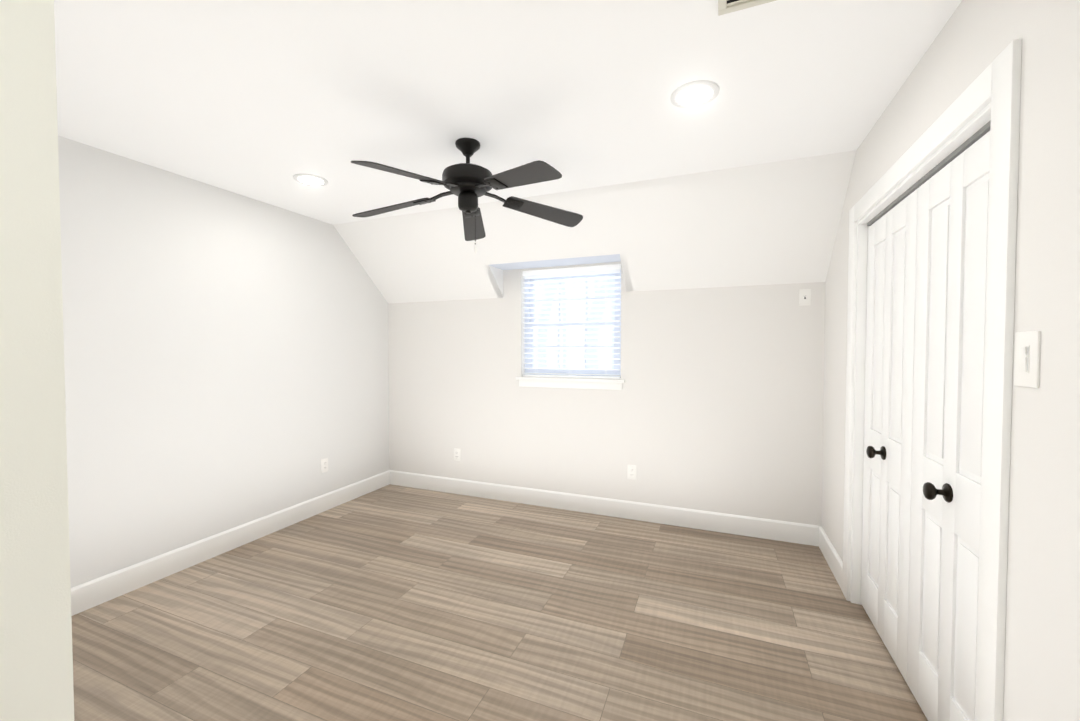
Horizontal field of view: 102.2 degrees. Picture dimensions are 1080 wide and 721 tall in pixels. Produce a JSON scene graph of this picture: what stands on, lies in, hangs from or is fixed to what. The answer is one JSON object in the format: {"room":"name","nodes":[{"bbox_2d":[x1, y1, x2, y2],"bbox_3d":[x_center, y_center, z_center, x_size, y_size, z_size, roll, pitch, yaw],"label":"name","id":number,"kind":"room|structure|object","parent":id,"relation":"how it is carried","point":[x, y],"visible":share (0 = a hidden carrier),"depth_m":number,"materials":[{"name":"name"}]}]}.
{"room":"empty bedroom","nodes":[
{"label":"empty bedroom","id":0,"kind":"room"},
{"bbox_2d":[0,0,73,720],"bbox_3d":[-1.843,0.071,1.079,2.195,2.540,0.140,1,2,22],"label":"wall","id":1,"kind":"structure","parent":0,"point":[36,668],"depth_m":0.68,"materials":[{"name":"white paint"}]},
{"bbox_2d":[58,136,389,587],"bbox_3d":[-2.182,0.022,2.982,0.140,2.540,3.415,1,2,22],"label":"wall","id":2,"kind":"structure","parent":0,"point":[226,359],"depth_m":2.79,"materials":[{"name":"white paint"}]},
{"bbox_2d":[71,470,390,615],"bbox_3d":[-2.119,1.223,2.962,0.016,0.140,3.090,1,2,22],"label":"baseboard","id":3,"kind":"structure","parent":2,"relation":"attached to","point":[98,591],"depth_m":2.82,"materials":[{"name":"white paint"}]},
{"bbox_2d":[321,458,327,472],"bbox_3d":[-1.824,0.889,3.693,0.008,0.116,0.072,1,2,22],"label":"electrical outlet","id":4,"kind":"object","parent":2,"relation":"attached to","point":[324,465],"visible":1,"depth_m":3.69,"materials":[{"name":"white plastic"}]},
{"bbox_2d":[71,484,927,720],"bbox_3d":[-0.431,1.388,1.210,4.740,0.100,5.455,1,2,22],"label":"floor","id":5,"kind":"structure","parent":0,"point":[390,602],"depth_m":2.13,"materials":[{"name":"brown wood"}]},
{"bbox_2d":[54,0,961,224],"bbox_3d":[-0.908,-1.145,0.897,4.040,0.100,4.640,1,2,22],"label":"ceiling","id":6,"kind":"structure","parent":0,"point":[265,101],"depth_m":1.78,"materials":[{"name":"white paint"}]},
{"bbox_2d":[293,173,327,185],"bbox_3d":[-1.448,-1.138,2.755,0.196,0.009,0.196,1,2,22],"label":"recessed light","id":7,"kind":"object","parent":6,"relation":"in","point":[310,179],"visible":1,"depth_m":2.73,"materials":[{"name":"white plastic"}]},
{"bbox_2d":[351,138,582,253],"bbox_3d":[-0.409,-0.846,2.266,1.259,0.568,1.260,1,2,22],"label":"ceiling fan","id":8,"kind":"object","parent":6,"relation":"hanging from","point":[468,183],"visible":1,"depth_m":2.23,"materials":[{"name":"black metal"}]},
{"bbox_2d":[670,80,719,107],"bbox_3d":[0.650,-1.114,1.833,0.196,0.009,0.196,1,2,22],"label":"recessed light","id":9,"kind":"object","parent":6,"relation":"in","point":[697,93],"visible":1,"depth_m":1.82,"materials":[{"name":"white plastic"}]},
{"bbox_2d":[718,0,776,15],"bbox_3d":[0.630,-1.097,1.237,0.230,0.012,0.230,1,2,22],"label":"ceiling vent","id":10,"kind":"object","parent":6,"relation":"in","point":[726,6],"visible":1,"depth_m":1.34,"materials":[{"name":"silver metal"}]},
{"bbox_2d":[333,150,855,302],"bbox_3d":[0.090,-0.905,3.378,4.040,0.748,0.695,1,2,22],"label":"ceiling","id":11,"kind":"structure","parent":0,"point":[772,223],"depth_m":3.07,"materials":[{"name":"white paint"}]},
{"bbox_2d":[388,261,824,525],"bbox_3d":[0.239,0.209,3.775,4.040,2.125,0.140,1,2,22],"label":"wall","id":12,"kind":"structure","parent":0,"point":[715,404],"depth_m":3.46,"materials":[{"name":"white paint"}]},
{"bbox_2d":[454,448,459,460],"bbox_3d":[-0.786,0.892,4.127,0.072,0.116,0.008,1,2,22],"label":"electrical outlet","id":13,"kind":"object","parent":12,"relation":"attached to","point":[456,454],"visible":1,"depth_m":4.12,"materials":[{"name":"white plastic"}]},
{"bbox_2d":[516,264,624,389],"bbox_3d":[0.261,-0.278,3.730,0.955,1.020,0.175,1,2,22],"label":"window","id":14,"kind":"structure","parent":12,"relation":"in","point":[533,277],"depth_m":3.72,"materials":[{"name":"white plastic"}]},
{"bbox_2d":[391,470,814,545],"bbox_3d":[0.209,1.203,3.728,3.760,0.140,0.016,1,2,22],"label":"baseboard","id":15,"kind":"structure","parent":12,"relation":"attached to","point":[785,531],"depth_m":3.54,"materials":[{"name":"white paint"}]},
{"bbox_2d":[627,465,635,479],"bbox_3d":[0.740,0.900,3.511,0.072,0.116,0.008,1,2,22],"label":"electrical outlet","id":16,"kind":"object","parent":12,"relation":"attached to","point":[631,471],"visible":1,"depth_m":3.51,"materials":[{"name":"white plastic"}]},
{"bbox_2d":[799,289,810,305],"bbox_3d":[1.841,-0.440,3.026,0.070,0.114,0.018,1,2,22],"label":"wall outlet","id":17,"kind":"object","parent":12,"relation":"attached to","point":[804,297],"visible":1,"depth_m":3.03,"materials":[{"name":"white plastic"}]},
{"bbox_2d":[821,0,1079,720],"bbox_3d":[1.354,0.087,0.455,0.790,2.540,5.455,1,2,22],"label":"wall","id":18,"kind":"structure","parent":0,"point":[973,40],"depth_m":1.02,"materials":[{"name":"white paint"}]},
{"bbox_2d":[815,525,842,589],"bbox_3d":[1.823,1.229,2.725,0.016,0.140,0.580,1,2,22],"label":"baseboard","id":19,"kind":"structure","parent":18,"relation":"attached to","point":[835,563],"depth_m":2.74,"materials":[{"name":"white paint"}]},
{"bbox_2d":[861,189,917,682],"bbox_3d":[1.589,0.308,2.035,0.100,1.992,0.606,1,2,22],"label":"closet door","id":20,"kind":"structure","parent":18,"relation":"in","point":[889,348],"depth_m":1.98,"materials":[{"name":"white paint"}]},
{"bbox_2d":[842,39,1021,720],"bbox_3d":[1.509,0.257,1.737,0.158,2.134,1.428,1,2,22],"label":"door frame","id":21,"kind":"structure","parent":18,"relation":"attached to","point":[987,100],"depth_m":1.16,"materials":[{"name":"white paint"}]},
{"bbox_2d":[907,131,989,720],"bbox_3d":[1.361,0.323,1.471,0.100,1.992,0.606,1,2,22],"label":"closet door","id":22,"kind":"structure","parent":18,"relation":"in","point":[950,286],"depth_m":1.47,"materials":[{"name":"white paint"}]},
{"bbox_2d":[1014,331,1040,387],"bbox_3d":[1.159,-0.003,1.041,0.012,0.132,0.084,1,2,22],"label":"dimmer switch","id":23,"kind":"object","parent":18,"relation":"attached to","point":[1027,362],"visible":1,"depth_m":1.03,"materials":[{"name":"white plastic"}]}
]}

